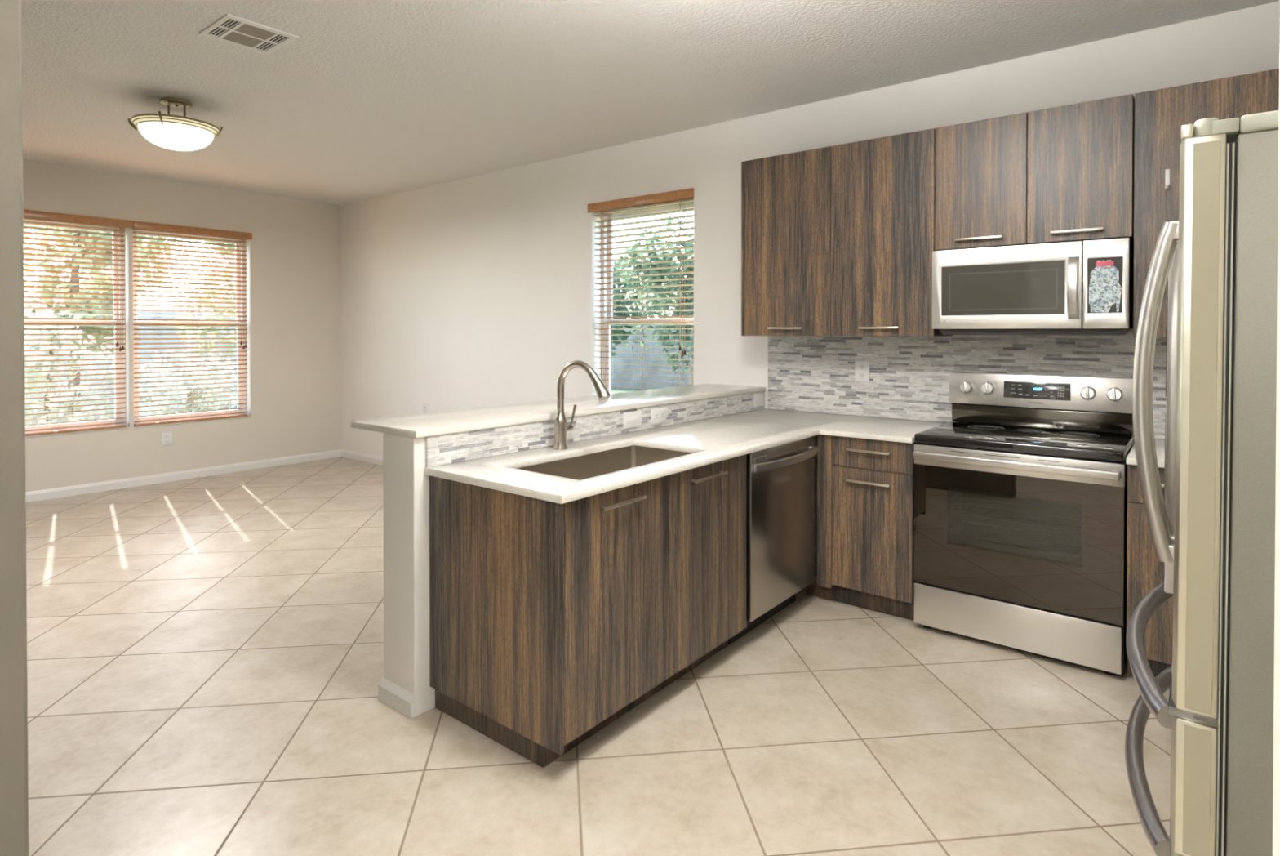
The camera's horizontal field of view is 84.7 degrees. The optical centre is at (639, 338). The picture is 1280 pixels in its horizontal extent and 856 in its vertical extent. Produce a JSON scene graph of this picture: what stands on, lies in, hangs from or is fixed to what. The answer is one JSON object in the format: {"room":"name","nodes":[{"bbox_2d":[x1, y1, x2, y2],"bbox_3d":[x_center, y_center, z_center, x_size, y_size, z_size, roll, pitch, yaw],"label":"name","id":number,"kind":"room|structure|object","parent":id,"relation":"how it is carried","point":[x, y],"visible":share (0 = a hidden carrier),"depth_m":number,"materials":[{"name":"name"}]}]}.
{"room":"kitchen","nodes":[
{"label":"kitchen","id":0,"kind":"room"},
{"bbox_2d":[22,159,341,491],"bbox_3d":[-5.375,-0.055,5.149,0.200,2.728,6.950,0,1,39],"label":"wall","id":1,"kind":"structure","parent":0,"point":[293,262],"depth_m":6.92,"materials":[{"name":"beige paint"}]},
{"bbox_2d":[23,218,125,432],"bbox_3d":[-4.877,-0.106,5.829,0.060,1.780,0.993,0,1,39],"label":"window","id":2,"kind":"structure","parent":1,"relation":"in","point":[116,351],"depth_m":6.16,"materials":[{"name":"white plastic"}]},
{"bbox_2d":[23,209,133,435],"bbox_3d":[-4.780,-0.123,5.766,0.077,1.800,1.037,0,1,39],"label":"window blind","id":3,"kind":"object","parent":2,"relation":"attached to","point":[28,214],"visible":0.91,"depth_m":5.85,"materials":[{"name":"brown wood"}]},
{"bbox_2d":[25,426,129,436],"bbox_3d":[-4.807,0.782,5.782,0.116,0.006,0.993,0,1,39],"label":"trim","id":4,"kind":"structure","parent":1,"relation":"attached to","point":[126,426],"depth_m":5.85,"materials":[{"name":"white"}]},
{"bbox_2d":[161,431,172,445],"bbox_3d":[-4.282,0.909,6.359,0.008,0.120,0.085,0,1,39],"label":"wall outlet","id":5,"kind":"object","parent":1,"relation":"attached to","point":[166,437],"visible":1,"depth_m":6.36,"materials":[{"name":"white plastic"}]},
{"bbox_2d":[26,448,342,502],"bbox_3d":[-4.412,1.259,6.196,0.014,0.080,3.731,0,1,39],"label":"baseboard","id":6,"kind":"structure","parent":1,"relation":"attached to","point":[62,491],"depth_m":6.38,"materials":[{"name":"white wood"}]},
{"bbox_2d":[132,229,246,423],"bbox_3d":[-4.244,-0.114,6.621,0.060,1.780,0.971,0,1,39],"label":"window","id":7,"kind":"structure","parent":1,"relation":"in","point":[135,389],"depth_m":6.69,"materials":[{"name":"white plastic"}]},
{"bbox_2d":[132,221,252,426],"bbox_3d":[-4.149,-0.130,6.557,0.077,1.800,0.983,0,1,39],"label":"window blind","id":8,"kind":"object","parent":7,"relation":"attached to","point":[137,225],"visible":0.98,"depth_m":6.52,"materials":[{"name":"brown wood"}]},
{"bbox_2d":[133,415,251,426],"bbox_3d":[-4.174,0.774,6.574,0.116,0.006,0.971,0,1,39],"label":"trim","id":9,"kind":"structure","parent":1,"relation":"attached to","point":[248,415],"depth_m":6.51,"materials":[{"name":"white"}]},
{"bbox_2d":[382,432,435,716],"bbox_3d":[-0.085,0.831,3.513,0.197,0.986,2.516,0,1,39],"label":"wall","id":10,"kind":"structure","parent":0,"point":[406,484],"depth_m":2.51,"materials":[{"name":"beige paint"}]},
{"bbox_2d":[377,676,413,718],"bbox_3d":[-0.096,1.284,3.517,0.209,0.080,2.530,0,1,39],"label":"baseboard","id":11,"kind":"structure","parent":10,"relation":"attached to","point":[393,695],"depth_m":2.52,"materials":[{"name":"white wood"}]},
{"bbox_2d":[350,383,765,437],"bbox_3d":[-0.165,0.325,3.569,0.439,0.026,2.520,0,1,39],"label":"bar","id":12,"kind":"object","parent":10,"relation":"on","point":[437,423],"visible":1,"depth_m":3.08,"materials":[{"name":"stone"}]},
{"bbox_2d":[425,391,764,466],"bbox_3d":[0.008,0.394,3.457,0.012,0.109,2.456,0,1,39],"label":"backsplash","id":13,"kind":"structure","parent":10,"relation":"attached to","point":[442,449],"depth_m":2.96,"materials":[{"name":"tile"}]},
{"bbox_2d":[622,409,641,429],"bbox_3d":[-0.036,0.392,3.385,0.008,0.078,0.135,0,1,39],"label":"wall outlet","id":14,"kind":"object","parent":10,"relation":"attached to","point":[630,419],"visible":1,"depth_m":3.38,"materials":[{"name":"white plastic"}]},
{"bbox_2d":[650,406,666,424],"bbox_3d":[0.096,0.391,3.550,0.008,0.078,0.127,0,1,39],"label":"wall outlet","id":15,"kind":"object","parent":10,"relation":"attached to","point":[658,415],"visible":1,"depth_m":3.54,"materials":[{"name":"white plastic"}]},
{"bbox_2d":[654,413,658,419],"bbox_3d":[0.083,0.391,3.530,0.002,0.032,0.030,0,1,39],"label":"socket","id":16,"kind":"object","parent":15,"relation":"attached to","point":[656,415],"depth_m":3.53,"materials":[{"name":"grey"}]},
{"bbox_2d":[660,412,664,418],"bbox_3d":[0.113,0.391,3.567,0.002,0.032,0.030,0,1,39],"label":"socket","id":17,"kind":"object","parent":15,"relation":"attached to","point":[662,414],"depth_m":3.57,"materials":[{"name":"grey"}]},
{"bbox_2d":[754,392,764,406],"bbox_3d":[0.741,0.380,4.359,0.006,0.078,0.122,0,1,39],"label":"wall outlet","id":18,"kind":"object","parent":10,"relation":"attached to","point":[758,397],"visible":1,"depth_m":4.35,"materials":[{"name":"white plastic"}]},
{"bbox_2d":[26,456,1171,855],"bbox_3d":[-2.097,1.393,2.544,8.593,0.120,6.950,0,1,39],"label":"floor","id":19,"kind":"structure","parent":0,"point":[205,655],"depth_m":2.36,"materials":[{"name":"tile"}]},
{"bbox_2d":[429,453,746,767],"bbox_3d":[-0.137,0.907,2.737,0.689,0.848,1.114,0,1,39],"label":"base cabinet","id":20,"kind":"object","parent":19,"relation":"on","point":[550,622],"visible":0.93,"depth_m":2.35,"materials":[{"name":"brown wood"}]},
{"bbox_2d":[424,408,946,503],"bbox_3d":[0.447,0.466,3.111,1.130,0.027,2.473,0,1,39],"label":"countertop","id":21,"kind":"structure","parent":20,"relation":"on","point":[710,440],"depth_m":3.00,"materials":[{"name":"stone"}]},
{"bbox_2d":[553,360,610,449],"bbox_3d":[-0.221,0.272,2.837,0.293,0.366,0.107,0,1,39],"label":"kitchen faucet","id":22,"kind":"object","parent":21,"relation":"on","point":[561,428],"visible":1,"depth_m":2.87,"materials":[{"name":"silver metal"}]},
{"bbox_2d":[518,444,691,479],"bbox_3d":[-0.114,0.588,2.712,0.449,0.208,0.814,0,1,39],"label":"sink","id":23,"kind":"object","parent":21,"relation":"in","point":[589,465],"visible":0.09,"depth_m":2.98,"materials":[{"name":"silver metal"}]},
{"bbox_2d":[728,435,817,644],"bbox_3d":[0.452,0.901,3.402,0.671,0.848,0.640,0,1,39],"label":"dishwasher","id":24,"kind":"object","parent":19,"relation":"on","point":[780,495],"visible":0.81,"depth_m":3.19,"materials":[{"name":"silver metal"}]},
{"bbox_2d":[806,434,916,620],"bbox_3d":[1.220,0.899,3.633,0.564,0.848,0.671,0,1,39],"label":"base cabinet","id":25,"kind":"object","parent":19,"relation":"on","point":[865,487],"visible":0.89,"depth_m":3.36,"materials":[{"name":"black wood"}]},
{"bbox_2d":[912,371,1134,675],"bbox_3d":[1.743,0.754,3.189,0.795,1.147,0.706,0,1,39],"label":"electric range","id":26,"kind":"object","parent":19,"relation":"on","point":[1020,499],"visible":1,"depth_m":3.05,"materials":[{"name":"silver metal"}]},
{"bbox_2d":[912,443,1125,625],"bbox_3d":[1.727,0.793,3.168,0.792,0.625,0.652,0,1,39],"label":"oven","id":27,"kind":"object","parent":26,"relation":"in","point":[1041,531],"depth_m":2.99,"materials":[{"name":"black glass"}]},
{"bbox_2d":[914,421,1134,462],"bbox_3d":[1.746,0.455,3.191,0.792,0.041,0.608,0,1,39],"label":"cooktop","id":28,"kind":"object","parent":26,"relation":"in","point":[1047,442],"depth_m":3.07,"materials":[{"name":"black glass"}]},
{"bbox_2d":[1126,464,1173,677],"bbox_3d":[2.518,0.909,2.597,1.146,0.848,0.671,0,1,39],"label":"base cabinet","id":29,"kind":"object","parent":19,"relation":"on","point":[1144,571],"visible":0.09,"depth_m":2.68,"materials":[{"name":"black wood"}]},
{"bbox_2d":[1125,437,1164,467],"bbox_3d":[2.524,0.470,2.600,1.150,0.027,0.677,0,1,39],"label":"countertop","id":30,"kind":"structure","parent":29,"relation":"on","point":[1131,459],"depth_m":2.75,"materials":[{"name":"stone"}]},
{"bbox_2d":[1124,110,1279,855],"bbox_3d":[1.514,0.490,1.310,0.992,1.707,0.947,1,1,39],"label":"refrigerator","id":31,"kind":"object","parent":19,"relation":"on","point":[1212,529],"visible":1,"depth_m":1.16,"materials":[{"name":"beige"}]},
{"bbox_2d":[0,0,1279,855],"bbox_3d":[-2.393,-0.027,2.119,8.243,2.728,0.100,0,1,39],"label":"wall","id":32,"kind":"structure","parent":0,"point":[14,787],"depth_m":0.89,"materials":[{"name":"grey paint"}]},
{"bbox_2d":[22,0,1279,205],"bbox_3d":[-2.097,-1.454,2.517,8.593,0.120,6.950,0,1,39],"label":"ceiling","id":33,"kind":"structure","parent":0,"point":[371,99],"depth_m":3.62,"materials":[{"name":"white paint"}]},
{"bbox_2d":[128,97,222,151],"bbox_3d":[-2.763,-1.268,4.190,0.455,0.284,0.455,0,1,39],"label":"ceiling lamp","id":34,"kind":"object","parent":33,"relation":"hanging from","point":[169,131],"visible":1,"depth_m":4.09,"materials":[{"name":"white glass"}]},
{"bbox_2d":[198,13,298,55],"bbox_3d":[-1.808,-1.393,3.247,0.328,0.015,0.306,0,1,39],"label":"ceiling vent","id":35,"kind":"object","parent":33,"relation":"in","point":[231,29],"visible":1,"depth_m":3.24,"materials":[{"name":"white metal"}]},
{"bbox_2d":[340,0,1279,558],"bbox_3d":[0.088,-0.055,5.104,8.393,2.728,0.200,0,1,39],"label":"wall","id":36,"kind":"structure","parent":0,"point":[478,291],"depth_m":5.41,"materials":[{"name":"beige paint"}]},
{"bbox_2d":[341,448,382,465],"bbox_3d":[-1.319,1.260,6.104,4.932,0.080,0.014,0,1,39],"label":"baseboard","id":37,"kind":"structure","parent":36,"relation":"attached to","point":[376,460],"depth_m":7.37,"materials":[{"name":"white wood"}]},
{"bbox_2d":[422,403,428,413],"bbox_3d":[-2.034,0.677,6.674,0.085,0.120,0.008,0,1,39],"label":"wall outlet","id":38,"kind":"object","parent":36,"relation":"attached to","point":[425,406],"visible":0.73,"depth_m":6.67,"materials":[{"name":"white plastic"}]},
{"bbox_2d":[601,200,693,393],"bbox_3d":[0.083,-0.100,5.153,0.931,1.780,0.060,0,1,39],"label":"window","id":39,"kind":"structure","parent":36,"relation":"in","point":[608,251],"depth_m":5.40,"materials":[{"name":"white plastic"}]},
{"bbox_2d":[587,187,693,392],"bbox_3d":[0.001,-0.116,5.071,0.966,1.800,0.077,0,1,39],"label":"window blind","id":40,"kind":"object","parent":39,"relation":"attached to","point":[687,194],"visible":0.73,"depth_m":5.05,"materials":[{"name":"brown wood"}]},
{"bbox_2d":[741,128,952,336],"bbox_3d":[1.117,-0.522,3.904,1.084,1.018,0.384,0,1,39],"label":"upper cabinet","id":41,"kind":"object","parent":36,"relation":"attached to","point":[838,240],"visible":0.99,"depth_m":3.73,"materials":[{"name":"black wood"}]},
{"bbox_2d":[854,360,869,382],"bbox_3d":[1.269,0.188,4.014,0.085,0.120,0.008,0,1,39],"label":"wall outlet","id":42,"kind":"object","parent":36,"relation":"attached to","point":[861,367],"visible":1,"depth_m":4.01,"materials":[{"name":"white plastic"}]},
{"bbox_2d":[859,364,864,369],"bbox_3d":[1.267,0.164,4.012,0.030,0.032,0.002,0,1,39],"label":"socket","id":43,"kind":"object","parent":42,"relation":"attached to","point":[861,366],"depth_m":4.01,"materials":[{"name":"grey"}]},
{"bbox_2d":[859,372,864,377],"bbox_3d":[1.267,0.212,4.012,0.030,0.032,0.002,0,1,39],"label":"socket","id":44,"kind":"object","parent":42,"relation":"attached to","point":[861,374],"depth_m":4.01,"materials":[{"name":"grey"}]},
{"bbox_2d":[768,328,1166,438],"bbox_3d":[1.993,0.187,3.449,3.044,0.524,0.012,0,1,39],"label":"backsplash","id":45,"kind":"structure","parent":36,"relation":"attached to","point":[909,375],"depth_m":3.83,"materials":[{"name":"tile"}]},
{"bbox_2d":[932,237,1133,335],"bbox_3d":[1.824,-0.221,3.285,0.783,0.410,0.448,0,1,39],"label":"microwave oven","id":46,"kind":"object","parent":36,"relation":"attached to","point":[1084,287],"visible":0.98,"depth_m":3.12,"materials":[{"name":"silver metal"}]},
{"bbox_2d":[934,93,1134,250],"bbox_3d":[1.853,-0.728,3.314,0.794,0.595,0.384,0,1,39],"label":"upper cabinet","id":47,"kind":"object","parent":36,"relation":"attached to","point":[1065,173],"visible":0.99,"depth_m":3.16,"materials":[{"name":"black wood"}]},
{"bbox_2d":[1133,68,1279,337],"bbox_3d":[2.611,-0.511,2.703,1.148,1.018,0.372,0,1,39],"label":"upper cabinet","id":48,"kind":"object","parent":36,"relation":"attached to","point":[1160,114],"visible":0.2,"depth_m":2.87,"materials":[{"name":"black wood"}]},
{"bbox_2d":[1164,168,1169,189],"bbox_3d":[2.142,-0.647,2.855,0.016,0.086,0.035,0,1,39],"label":"hook","id":49,"kind":"object","parent":48,"relation":"attached to","point":[1166,171],"visible":1,"depth_m":2.86,"materials":[{"name":"white plastic"}]},
{"label":"outside","id":50,"kind":"structure","parent":0,"visible":0},
{"bbox_2d":[58,388,638,423],"bbox_3d":[-3.032,1.417,20.284,52.000,0.100,60.000,0,1,39],"label":"ground","id":51,"kind":"structure","parent":50,"point":[612,390],"depth_m":18.55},
{"bbox_2d":[24,288,177,426],"bbox_3d":[-6.354,0.476,7.788,1.683,2.020,2.020,0,1,39],"label":"bush","id":52,"kind":"object","parent":51,"relation":"on","point":[26,331],"visible":0.36,"depth_m":7.47,"materials":[{"name":"green plant"}]},
{"bbox_2d":[23,224,179,422],"bbox_3d":[-8.302,-0.644,10.144,2.326,4.217,2.678,0,1,39],"label":"tree","id":53,"kind":"object","parent":51,"relation":"on","point":[96,336],"visible":0.3,"depth_m":9.98,"materials":[{"name":"green plant"}]},
{"bbox_2d":[27,226,189,299],"bbox_3d":[-11.400,-1.812,14.959,3.689,6.460,2.764,0,1,13],"label":"tree","id":54,"kind":"object","parent":51,"relation":"on","point":[35,230],"visible":0.02,"depth_m":14.83,"materials":[{"name":"green plant"}]},
{"bbox_2d":[25,311,237,422],"bbox_3d":[-10.289,0.470,11.992,0.200,1.950,14.000,0,1,39],"label":"wall","id":55,"kind":"structure","parent":51,"relation":"on","point":[95,366],"depth_m":13.36,"materials":[{"name":"beige paint"}]},
{"bbox_2d":[100,348,237,414],"bbox_3d":[-6.216,0.804,9.647,1.436,1.332,2.127,0,1,39],"label":"bush","id":56,"kind":"object","parent":51,"relation":"on","point":[187,382],"visible":0.5,"depth_m":9.62,"materials":[{"name":"green plant"}]},
{"bbox_2d":[168,238,235,311],"bbox_3d":[-10.234,-1.875,18.931,4.104,6.511,3.905,0,1,-31],"label":"tree","id":57,"kind":"object","parent":51,"relation":"on","point":[188,244],"visible":0.03,"depth_m":17.75,"materials":[{"name":"green plant"}]},
{"bbox_2d":[173,240,236,363],"bbox_3d":[-6.490,-0.837,12.516,2.815,4.558,3.578,0,1,-21],"label":"tree","id":58,"kind":"object","parent":51,"relation":"on","point":[221,246],"visible":0.02,"depth_m":11.59,"materials":[{"name":"green plant"}]},
{"bbox_2d":[610,260,663,355],"bbox_3d":[-0.815,-0.435,15.443,3.091,3.700,2.808,0,1,1],"label":"tree","id":59,"kind":"object","parent":51,"relation":"on","point":[619,285],"visible":0.15,"depth_m":15.42,"materials":[{"name":"green plant"}]},
{"bbox_2d":[610,324,690,390],"bbox_3d":[4.045,0.462,15.516,17.000,1.900,0.200,0,1,39],"label":"wall","id":60,"kind":"structure","parent":51,"relation":"on","point":[626,384],"depth_m":18.50,"materials":[{"name":"grey paint"}]},
{"bbox_2d":[617,214,693,384],"bbox_3d":[0.944,-0.392,13.017,2.519,3.658,2.502,0,1,17],"label":"tree","id":61,"kind":"object","parent":51,"relation":"on","point":[691,350],"visible":0.34,"depth_m":12.67,"materials":[{"name":"green plant"}]},
{"bbox_2d":[618,225,693,318],"bbox_3d":[1.183,-0.988,20.474,3.501,4.709,4.455,0,1,-17],"label":"tree","id":62,"kind":"object","parent":51,"relation":"on","point":[649,229],"visible":0.02,"depth_m":20.63,"materials":[{"name":"green plant"}]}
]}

